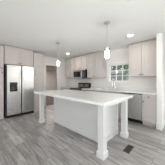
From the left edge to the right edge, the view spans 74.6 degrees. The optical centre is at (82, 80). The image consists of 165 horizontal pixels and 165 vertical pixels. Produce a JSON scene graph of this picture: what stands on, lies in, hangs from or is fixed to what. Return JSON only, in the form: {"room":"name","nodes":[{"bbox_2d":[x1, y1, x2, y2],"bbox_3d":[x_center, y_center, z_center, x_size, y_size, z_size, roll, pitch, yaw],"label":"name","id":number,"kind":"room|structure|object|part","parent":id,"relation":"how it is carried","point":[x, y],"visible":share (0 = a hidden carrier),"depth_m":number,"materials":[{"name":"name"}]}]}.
{"room":"kitchen","nodes":[
{"label":"kitchen","id":0,"kind":"room"},
{"bbox_2d":[46,70,55,90],"bbox_3d":[-3.007,0.018,8.490,5.979,2.440,6.700,0,0,43],"label":"wall","id":1,"kind":"structure","parent":0,"point":[50,74],"depth_m":12.07,"materials":[{"name":"white paint"}]},
{"bbox_2d":[44,56,67,89],"bbox_3d":[-3.307,0.018,3.743,0.120,2.440,7.000,0,0,43],"label":"wall","id":2,"kind":"structure","parent":0,"point":[63,81],"depth_m":5.93,"materials":[{"name":"white paint"}]},
{"bbox_2d":[4,45,32,66],"bbox_3d":[-2.454,-0.872,4.095,0.631,0.620,0.925,0,0,43],"label":"upper cabinet","id":3,"kind":"object","parent":2,"relation":"attached to","point":[12,55],"visible":0.95,"depth_m":3.85,"materials":[{"name":"grey paint"}]},
{"bbox_3d":[-2.410,-0.857,3.743,0.020,0.570,0.442,0,0,44],"label":"door","id":4,"kind":"part","parent":3,"relation":"part of","materials":[{"name":"grey paint"}]},
{"bbox_3d":[-2.100,-0.857,4.071,0.020,0.570,0.442,0,0,44],"label":"door","id":5,"kind":"part","parent":3,"relation":"part of","materials":[{"name":"grey paint"}]},
{"bbox_2d":[44,63,58,106],"bbox_3d":[-1.595,0.185,5.534,0.138,2.105,0.815,0,0,43],"label":"door frame","id":6,"kind":"structure","parent":2,"relation":"in","point":[45,64],"depth_m":5.42,"materials":[{"name":"white paint"}]},
{"bbox_2d":[0,0,164,69],"bbox_3d":[-1.548,-1.262,4.404,13.720,0.120,10.620,0,0,43],"label":"ceiling","id":7,"kind":"structure","parent":0,"point":[79,27],"depth_m":2.31,"materials":[{"name":"white paint"}]},
{"bbox_2d":[104,21,109,56],"bbox_3d":[0.503,-0.832,2.223,0.124,0.740,0.124,0,0,43],"label":"pendant light","id":8,"kind":"object","parent":7,"relation":"hanging from","point":[105,22],"visible":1,"depth_m":2.19,"materials":[{"name":"white glass"}]},
{"bbox_2d":[0,96,164,164],"bbox_3d":[-1.548,1.288,4.404,13.720,0.100,10.620,0,0,43],"label":"floor","id":9,"kind":"structure","parent":0,"point":[24,140],"depth_m":2.11,"materials":[{"name":"grey wood"}]},
{"bbox_2d":[0,45,3,118],"bbox_3d":[-2.943,0.045,3.579,0.631,2.385,0.463,0,0,43],"label":"pantry cabinet","id":10,"kind":"object","parent":9,"relation":"on","point":[1,47],"visible":1,"depth_m":3.52,"materials":[{"name":"grey paint"}]},
{"bbox_3d":[-2.744,0.388,3.391,0.020,1.461,0.445,0,0,44],"label":"door","id":11,"kind":"part","parent":10,"relation":"part of","materials":[{"name":"grey paint"}]},
{"bbox_3d":[-2.744,-0.753,3.391,0.020,0.768,0.445,0,0,44],"label":"door","id":12,"kind":"part","parent":10,"relation":"part of","materials":[{"name":"grey paint"}]},
{"bbox_2d":[4,64,33,117],"bbox_3d":[-2.397,0.354,4.042,0.728,1.768,0.908,0,0,43],"label":"refrigerator","id":13,"kind":"object","parent":9,"relation":"on","point":[18,80],"visible":0.96,"depth_m":3.77,"materials":[{"name":"silver metal"}]},
{"bbox_3d":[-2.341,0.306,3.709,0.062,1.673,0.421,0,0,44],"label":"freezer door","id":14,"kind":"part","parent":13,"relation":"part of","materials":[{"name":"silver metal"}]},
{"bbox_3d":[-2.172,0.163,3.797,0.065,1.067,0.022,0,0,44],"label":"handle","id":15,"kind":"part","parent":13,"relation":"part of","materials":[{"name":"silver metal"}]},
{"bbox_3d":[-2.104,0.163,3.870,0.065,1.067,0.022,0,0,44],"label":"handle","id":16,"kind":"part","parent":13,"relation":"part of","materials":[{"name":"silver metal"}]},
{"bbox_3d":[-2.029,0.306,4.037,0.062,1.673,0.408,0,0,44],"label":"fresh food door","id":17,"kind":"part","parent":13,"relation":"part of","materials":[{"name":"silver metal"}]},
{"bbox_2d":[33,52,43,111],"bbox_3d":[-1.974,0.058,4.600,0.631,2.360,0.433,0,0,43],"label":"pantry cabinet","id":18,"kind":"object","parent":9,"relation":"on","point":[38,59],"visible":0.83,"depth_m":4.38,"materials":[{"name":"grey paint"}]},
{"bbox_3d":[-1.776,0.405,4.411,0.020,1.427,0.414,0,0,44],"label":"door","id":19,"kind":"part","parent":18,"relation":"part of","materials":[{"name":"grey paint"}]},
{"bbox_3d":[-1.776,-0.726,4.411,0.020,0.773,0.414,0,0,44],"label":"door","id":20,"kind":"part","parent":18,"relation":"part of","materials":[{"name":"grey paint"}]},
{"bbox_2d":[70,83,90,90],"bbox_3d":[-0.128,0.670,5.036,0.762,1.135,0.708,0,0,43],"label":"range","id":21,"kind":"object","parent":9,"relation":"on","point":[80,85],"visible":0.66,"depth_m":5.11,"materials":[{"name":"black metal"}]},
{"bbox_2d":[39,94,128,160],"bbox_3d":[-0.140,0.806,2.823,2.260,0.863,1.025,0,0,43],"label":"kitchen island","id":22,"kind":"object","parent":9,"relation":"on","point":[97,123],"visible":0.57,"depth_m":2.39,"materials":[{"name":"white paint"}]},
{"bbox_3d":[-1.214,0.752,3.232,0.108,0.755,0.108,0,0,44],"label":"leg","id":23,"kind":"part","parent":22,"relation":"part of","materials":[{"name":"white paint"}]},
{"bbox_2d":[34,89,132,105],"bbox_3d":[-0.155,0.349,2.851,2.440,0.050,1.205,0,0,43],"label":"island countertop","id":24,"kind":"structure","parent":22,"relation":"on","point":[96,98],"depth_m":2.27,"materials":[{"name":"white stone"}]},
{"bbox_3d":[-0.015,0.757,2.926,1.748,0.762,0.654,0,0,44],"label":"corner trim","id":25,"kind":"part","parent":22,"relation":"part of","materials":[{"name":"white paint"}]},
{"bbox_3d":[-0.017,1.188,2.925,1.756,0.100,0.658,0,0,44],"label":"moulding","id":26,"kind":"part","parent":22,"relation":"part of","materials":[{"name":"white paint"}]},
{"bbox_3d":[0.324,0.752,1.773,0.108,0.755,0.108,0,0,44],"label":"leg","id":27,"kind":"part","parent":22,"relation":"part of","materials":[{"name":"white paint"}]},
{"bbox_3d":[0.933,0.752,2.415,0.108,0.755,0.108,0,0,44],"label":"leg","id":28,"kind":"part","parent":22,"relation":"part of","materials":[{"name":"white paint"}]},
{"bbox_2d":[99,91,120,118],"bbox_3d":[1.113,0.800,3.934,0.822,0.876,0.636,0,0,43],"label":"base cabinet","id":29,"kind":"object","parent":9,"relation":"on","point":[119,104],"visible":0.13,"depth_m":3.51,"materials":[{"name":"grey paint"}]},
{"bbox_3d":[0.923,0.442,3.734,0.804,0.142,0.020,0,0,44],"label":"drawer","id":30,"kind":"part","parent":29,"relation":"part of","materials":[{"name":"grey paint"}]},
{"bbox_3d":[1.071,0.823,3.594,0.397,0.591,0.020,0,0,44],"label":"door","id":31,"kind":"part","parent":29,"relation":"part of","materials":[{"name":"grey paint"}]},
{"bbox_2d":[123,144,133,153],"bbox_3d":[0.839,1.235,1.970,0.112,0.006,0.265,0,0,43],"label":"floor vent","id":32,"kind":"object","parent":9,"relation":"in","point":[128,148],"visible":1,"depth_m":1.97,"materials":[{"name":"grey metal"}]},
{"bbox_2d":[121,92,142,123],"bbox_3d":[1.617,0.800,3.423,0.604,0.876,0.627,0,0,43],"label":"dishwasher","id":33,"kind":"object","parent":9,"relation":"on","point":[135,103],"visible":0.66,"depth_m":3.16,"materials":[{"name":"silver metal"}]},
{"bbox_2d":[142,94,155,126],"bbox_3d":[1.976,0.800,3.116,0.337,0.876,0.636,0,0,43],"label":"base cabinet","id":34,"kind":"object","parent":9,"relation":"on","point":[148,101],"visible":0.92,"depth_m":2.91,"materials":[{"name":"grey paint"}]},
{"bbox_3d":[1.786,0.434,2.915,0.319,0.127,0.020,0,0,44],"label":"drawer","id":35,"kind":"part","parent":34,"relation":"part of","materials":[{"name":"grey paint"}]},
{"bbox_3d":[0.501,0.800,4.515,0.859,0.876,0.636,0,0,44],"label":"base cabinet","id":36,"kind":"object","parent":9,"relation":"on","visible":0},
{"bbox_2d":[82,86,155,94],"bbox_3d":[1.144,0.292,3.905,2.635,0.137,0.633,0,0,43],"label":"countertop","id":37,"kind":"structure","parent":36,"relation":"on","point":[152,91],"depth_m":3.67,"materials":[{"name":"white stone"}]},
{"bbox_2d":[68,47,155,87],"bbox_3d":[1.908,0.018,3.703,7.740,2.440,0.120,0,0,43],"label":"wall","id":38,"kind":"structure","parent":0,"point":[118,55],"depth_m":4.13,"materials":[{"name":"white paint"}]},
{"bbox_2d":[66,57,74,77],"bbox_3d":[-0.545,-0.653,5.697,0.697,1.038,0.361,0,0,43],"label":"upper cabinet","id":39,"kind":"object","parent":38,"relation":"attached to","point":[70,62],"visible":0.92,"depth_m":5.56,"materials":[{"name":"grey paint"}]},
{"bbox_3d":[-0.764,-0.640,5.714,0.332,1.003,0.020,0,0,44],"label":"door","id":40,"kind":"part","parent":39,"relation":"part of","materials":[{"name":"grey paint"}]},
{"bbox_3d":[-0.516,-0.640,5.479,0.332,1.003,0.020,0,0,44],"label":"door","id":41,"kind":"part","parent":39,"relation":"part of","materials":[{"name":"grey paint"}]},
{"bbox_2d":[75,54,86,69],"bbox_3d":[0.003,-0.845,5.177,0.807,0.655,0.361,0,0,43],"label":"upper cabinet","id":42,"kind":"object","parent":38,"relation":"attached to","point":[80,61],"visible":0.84,"depth_m":5.03,"materials":[{"name":"grey paint"}]},
{"bbox_3d":[-0.236,-0.832,5.213,0.388,0.620,0.020,0,0,44],"label":"door","id":43,"kind":"part","parent":42,"relation":"part of","materials":[{"name":"grey paint"}]},
{"bbox_2d":[73,69,90,78],"bbox_3d":[-0.039,-0.310,5.128,0.758,0.406,0.486,0,0,43],"label":"microwave","id":44,"kind":"object","parent":42,"relation":"attached to","point":[77,74],"visible":0.97,"depth_m":4.95,"materials":[{"name":"silver metal"}]},
{"bbox_3d":[0.052,-0.832,4.940,0.388,0.620,0.020,0,0,44],"label":"door","id":45,"kind":"part","parent":42,"relation":"part of","materials":[{"name":"grey paint"}]},
{"bbox_2d":[87,51,105,77],"bbox_3d":[0.581,-0.653,4.629,0.780,1.038,0.361,0,0,43],"label":"upper cabinet","id":46,"kind":"object","parent":38,"relation":"attached to","point":[96,62],"visible":0.97,"depth_m":4.45,"materials":[{"name":"grey paint"}]},
{"bbox_3d":[0.346,-0.640,4.661,0.374,1.003,0.020,0,0,44],"label":"door","id":47,"kind":"part","parent":46,"relation":"part of","materials":[{"name":"grey paint"}]},
{"bbox_3d":[0.625,-0.640,4.396,0.374,1.003,0.020,0,0,44],"label":"door","id":48,"kind":"part","parent":46,"relation":"part of","materials":[{"name":"grey paint"}]},
{"bbox_2d":[107,61,130,83],"bbox_3d":[1.395,-0.307,4.158,0.960,0.830,0.165,0,0,43],"label":"window","id":49,"kind":"structure","parent":38,"relation":"in","point":[122,63],"depth_m":4.17,"materials":[{"name":"white paint"}]},
{"bbox_3d":[1.423,-0.307,4.169,0.791,0.656,0.060,0,0,44],"label":"sash","id":50,"kind":"part","parent":49,"relation":"part of","materials":[{"name":"white paint"}]},
{"bbox_2d":[128,39,155,76],"bbox_3d":[1.889,-0.653,3.387,0.796,1.038,0.361,0,0,43],"label":"upper cabinet","id":51,"kind":"object","parent":38,"relation":"attached to","point":[142,55],"visible":0.91,"depth_m":3.26,"materials":[{"name":"grey paint"}]},
{"bbox_3d":[1.652,-0.640,3.422,0.382,1.003,0.020,0,0,44],"label":"door","id":52,"kind":"part","parent":51,"relation":"part of","materials":[{"name":"grey paint"}]},
{"bbox_3d":[1.936,-0.640,3.152,0.382,1.003,0.020,0,0,44],"label":"door","id":53,"kind":"part","parent":51,"relation":"part of","materials":[{"name":"grey paint"}]},
{"bbox_2d":[163,37,164,121],"bbox_3d":[2.155,0.018,2.968,0.100,2.439,0.604,0,0,43],"label":"wall","id":54,"kind":"structure","parent":0,"point":[163,37],"depth_m":2.94,"materials":[{"name":"white paint"}]},
{"bbox_2d":[156,33,162,130],"bbox_3d":[1.971,0.019,2.769,0.128,2.438,0.117,0,0,43],"label":"trim","id":55,"kind":"structure","parent":54,"relation":"attached to","point":[159,37],"depth_m":2.73,"materials":[{"name":"white paint"}]},
{"label":"outside","id":56,"kind":"structure","parent":0,"visible":0},
{"bbox_3d":[13.321,1.638,20.451,60.000,0.200,39.870,0,0,44],"label":"ground","id":57,"kind":"structure","parent":56,"visible":0},
{"bbox_2d":[111,71,125,79],"bbox_3d":[5.482,-0.187,20.907,14.800,3.450,6.800,0,0,43],"label":"house","id":58,"kind":"structure","parent":57,"relation":"on","point":[113,73],"depth_m":17.05,"materials":[{"name":"grey"}]},
{"bbox_2d":[117,65,127,69],"bbox_3d":[9.438,-1.927,24.885,3.648,6.930,3.698,0,0,43],"label":"tree","id":59,"kind":"object","parent":57,"relation":"on","point":[119,67],"visible":0.12,"depth_m":24.00,"materials":[{"name":"green plant"}]},
{"bbox_2d":[124,66,128,79],"bbox_3d":[5.218,-0.240,10.680,2.079,3.557,2.145,0,0,43],"label":"tree","id":60,"kind":"object","parent":57,"relation":"on","point":[125,72],"visible":0.03,"depth_m":10.67,"materials":[{"name":"green plant"}]}
]}

